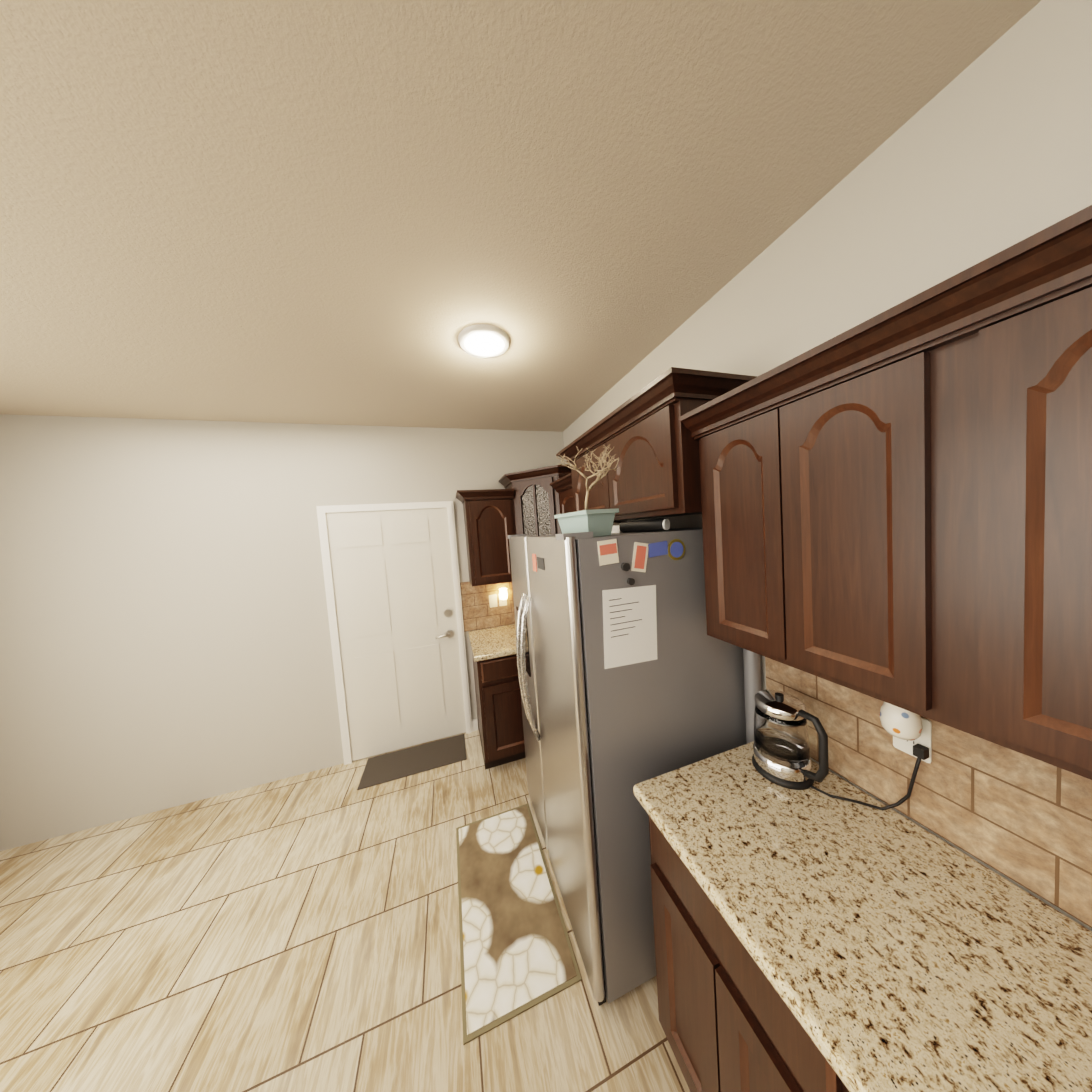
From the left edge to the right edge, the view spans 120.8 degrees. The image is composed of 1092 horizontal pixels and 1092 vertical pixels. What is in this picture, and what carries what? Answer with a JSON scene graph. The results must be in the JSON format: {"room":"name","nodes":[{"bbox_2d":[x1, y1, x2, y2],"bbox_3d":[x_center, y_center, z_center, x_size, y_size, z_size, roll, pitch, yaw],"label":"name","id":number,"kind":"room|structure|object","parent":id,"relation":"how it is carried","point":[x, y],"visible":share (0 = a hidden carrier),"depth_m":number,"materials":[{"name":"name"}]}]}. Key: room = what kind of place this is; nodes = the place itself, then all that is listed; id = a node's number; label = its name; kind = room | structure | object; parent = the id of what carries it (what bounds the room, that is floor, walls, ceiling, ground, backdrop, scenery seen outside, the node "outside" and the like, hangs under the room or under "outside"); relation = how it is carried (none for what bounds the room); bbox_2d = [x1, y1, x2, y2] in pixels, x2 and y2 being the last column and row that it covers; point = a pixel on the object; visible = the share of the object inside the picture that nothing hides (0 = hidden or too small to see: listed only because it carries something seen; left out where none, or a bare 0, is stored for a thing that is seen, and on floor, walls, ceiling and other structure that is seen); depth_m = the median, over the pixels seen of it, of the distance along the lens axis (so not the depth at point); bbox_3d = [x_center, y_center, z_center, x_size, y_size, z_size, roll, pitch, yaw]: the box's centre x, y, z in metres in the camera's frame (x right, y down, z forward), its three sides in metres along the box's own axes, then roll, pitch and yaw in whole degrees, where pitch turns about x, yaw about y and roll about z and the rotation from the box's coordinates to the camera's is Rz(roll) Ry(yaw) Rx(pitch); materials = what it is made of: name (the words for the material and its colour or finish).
{"room":"kitchen","nodes":[
{"label":"kitchen","id":0,"kind":"room"},
{"bbox_2d":[0,414,564,850],"bbox_3d":[-1.804,0.418,2.526,4.300,2.730,0.150,-5,3,-18],"label":"wall","id":1,"kind":"structure","parent":0,"point":[165,640],"depth_m":2.19,"materials":[{"name":"grey paint"}]},
{"bbox_2d":[316,501,472,764],"bbox_3d":[-1.222,0.692,2.605,1.020,2.095,0.066,-5,3,-18],"label":"entry door","id":2,"kind":"structure","parent":1,"relation":"in","point":[393,595],"depth_m":2.61,"materials":[{"name":"white paint"}]},
{"bbox_2d":[472,719,477,730],"bbox_3d":[-0.651,1.641,2.844,0.050,0.100,0.014,-5,3,-18],"label":"baseboard","id":3,"kind":"structure","parent":1,"relation":"attached to","point":[474,724],"depth_m":2.84,"materials":[{"name":"white paint"}]},
{"bbox_2d":[456,489,515,585],"bbox_3d":[-0.502,-0.070,2.646,0.448,0.763,0.383,-5,3,-18],"label":"upper cabinet","id":4,"kind":"object","parent":1,"relation":"attached to","point":[489,520],"visible":1,"depth_m":2.53,"materials":[{"name":"brown wood"}]},
{"bbox_2d":[460,581,514,631],"bbox_3d":[-0.451,0.523,2.877,0.633,0.446,0.009,-5,3,-18],"label":"backsplash","id":5,"kind":"structure","parent":1,"relation":"attached to","point":[478,612],"depth_m":2.84,"materials":[{"name":"tile"}]},
{"bbox_2d":[489,594,497,607],"bbox_3d":[-0.486,0.506,2.856,0.072,0.116,0.008,-5,3,-18],"label":"outlet","id":6,"kind":"object","parent":5,"relation":"attached to","point":[492,600],"visible":1,"depth_m":2.85,"materials":[{"name":"white plastic"}]},
{"bbox_2d":[499,588,507,605],"bbox_3d":[-0.390,0.473,2.842,0.076,0.171,0.090,-5,3,-18],"label":"night light","id":7,"kind":"object","parent":5,"relation":"attached to","point":[503,595],"visible":1,"depth_m":2.82,"materials":[{"name":"white plastic"}]},
{"bbox_2d":[0,729,689,1091],"bbox_3d":[-0.905,1.903,0.101,4.600,0.100,5.400,-5,3,-18],"label":"floor","id":8,"kind":"structure","parent":0,"point":[298,933],"depth_m":1.36,"materials":[{"name":"tile"}]},
{"bbox_2d":[357,734,465,789],"bbox_3d":[-1.053,1.732,2.522,0.770,0.008,0.330,-5,3,-18],"label":"door mat","id":9,"kind":"object","parent":8,"relation":"on","point":[384,768],"visible":1,"depth_m":2.50,"materials":[{"name":"grey"}]},
{"bbox_2d":[472,654,524,769],"bbox_3d":[-0.293,1.233,2.628,0.560,0.885,0.620,-5,3,-18],"label":"base cabinet","id":10,"kind":"object","parent":8,"relation":"on","point":[499,707],"visible":0.54,"depth_m":2.30,"materials":[{"name":"brown wood"}]},
{"bbox_2d":[468,624,516,661],"bbox_3d":[-0.315,0.772,2.589,0.610,0.040,0.632,-5,3,-18],"label":"countertop","id":11,"kind":"structure","parent":10,"relation":"on","point":[492,643],"depth_m":2.46,"materials":[{"name":"stone"}]},
{"bbox_2d":[456,803,581,1044],"bbox_3d":[-0.204,1.722,1.565,0.455,0.008,0.850,-5,3,-18],"label":"area rug","id":12,"kind":"object","parent":8,"relation":"on","point":[517,957],"visible":1,"depth_m":1.41,"materials":[{"name":"brown"}]},
{"bbox_2d":[508,527,745,1005],"bbox_3d":[0.294,0.799,1.665,0.836,1.770,1.040,-5,3,-18],"label":"refrigerator","id":13,"kind":"object","parent":8,"relation":"on","point":[630,673],"visible":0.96,"depth_m":1.16,"materials":[{"name":"grey metal"}]},
{"bbox_2d":[554,444,619,536],"bbox_3d":[0.146,-0.217,1.236,0.261,0.359,0.342,-5,3,-18],"label":"planter","id":14,"kind":"object","parent":13,"relation":"on","point":[597,522],"visible":1,"depth_m":1.18,"materials":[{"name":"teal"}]},
{"bbox_2d":[611,518,669,532],"bbox_3d":[0.396,-0.087,1.390,0.123,0.051,0.366,-5,3,-18],"label":"magazine","id":15,"kind":"object","parent":13,"relation":"on","point":[662,524],"visible":0.98,"depth_m":1.30,"materials":[{"name":"black paper"}]},
{"bbox_2d":[649,816,848,1091],"bbox_3d":[0.814,1.262,0.605,0.620,0.885,1.122,-5,3,-18],"label":"base cabinet","id":16,"kind":"object","parent":8,"relation":"on","point":[729,1021],"visible":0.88,"depth_m":0.78,"materials":[{"name":"brown wood"}]},
{"bbox_2d":[633,741,1091,1091],"bbox_3d":[0.763,0.803,0.583,0.632,0.040,1.136,-5,3,-18],"label":"countertop","id":17,"kind":"structure","parent":16,"relation":"on","point":[890,950],"depth_m":0.62,"materials":[{"name":"stone"}]},
{"bbox_2d":[752,690,828,789],"bbox_3d":[0.794,0.625,1.016,0.168,0.262,0.219,-5,3,-18],"label":"kettle","id":18,"kind":"object","parent":17,"relation":"on","point":[781,752],"visible":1,"depth_m":0.98,"materials":[{"name":"black"}]},
{"bbox_2d":[809,744,928,809],"bbox_3d":[0.907,0.640,0.888,0.132,0.228,0.206,-5,3,-18],"label":"cord","id":19,"kind":"object","parent":18,"relation":"attached to","point":[920,751],"visible":0.96,"depth_m":0.83,"materials":[{"name":"black plastic"}]},
{"bbox_2d":[743,649,761,743],"bbox_3d":[0.866,0.979,1.277,0.060,1.372,0.059,-5,3,-18],"label":"post","id":20,"kind":"object","parent":8,"relation":"on","point":[752,675],"depth_m":1.24,"materials":[{"name":"grey metal"}]},
{"bbox_2d":[0,0,1040,431],"bbox_3d":[-1.103,-0.926,-0.048,4.600,0.120,5.400,-5,3,-18],"label":"ceiling","id":21,"kind":"structure","parent":0,"point":[348,212],"depth_m":0.82,"materials":[{"name":"beige paint"}]},
{"bbox_2d":[458,324,509,358],"bbox_3d":[-0.301,-0.991,1.520,0.250,0.026,0.250,-5,3,-18],"label":"recessed light","id":22,"kind":"object","parent":21,"relation":"in","point":[485,341],"visible":1,"depth_m":1.48,"materials":[{"name":"beige glass"}]},
{"bbox_2d":[563,0,1091,930],"bbox_3d":[1.109,0.311,0.698,0.150,2.730,5.400,-5,3,-18],"label":"wall","id":23,"kind":"structure","parent":0,"point":[983,156],"depth_m":0.75,"materials":[{"name":"grey paint"}]},
{"bbox_2d":[499,465,570,536],"bbox_3d":[0.013,-0.172,2.659,0.666,0.893,0.666,-5,3,-18],"label":"upper cabinet","id":24,"kind":"object","parent":23,"relation":"attached to","point":[536,504],"visible":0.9,"depth_m":2.48,"materials":[{"name":"brown wood"}]},
{"bbox_2d":[550,473,623,522],"bbox_3d":[0.286,-0.318,2.227,0.383,0.336,0.426,-5,3,-18],"label":"upper cabinet","id":25,"kind":"object","parent":23,"relation":"attached to","point":[562,486],"visible":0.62,"depth_m":2.22,"materials":[{"name":"brown wood"}]},
{"bbox_2d":[556,367,756,520],"bbox_3d":[0.459,-0.366,1.555,0.453,0.454,1.068,-5,3,-18],"label":"upper cabinet","id":26,"kind":"object","parent":23,"relation":"attached to","point":[644,432],"visible":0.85,"depth_m":1.18,"materials":[{"name":"brown wood"}]},
{"bbox_2d":[679,205,1091,779],"bbox_3d":[0.832,-0.055,0.582,0.383,0.763,1.142,-5,3,-18],"label":"upper cabinet","id":27,"kind":"object","parent":23,"relation":"attached to","point":[896,502],"visible":1,"depth_m":0.56,"materials":[{"name":"brown wood"}]},
{"bbox_2d":[765,657,1091,927],"bbox_3d":[1.346,0.546,-0.252,0.009,0.527,3.108,-5,3,-18],"label":"backsplash","id":28,"kind":"structure","parent":23,"relation":"attached to","point":[1023,820],"depth_m":0.74,"materials":[{"name":"tile"}]},
{"bbox_2d":[879,702,931,762],"bbox_3d":[0.946,0.486,0.825,0.090,0.171,0.076,-5,3,-18],"label":"electrical outlet","id":29,"kind":"object","parent":28,"relation":"attached to","point":[907,730],"visible":0.73,"depth_m":0.81,"materials":[{"name":"white plastic"}]}
]}

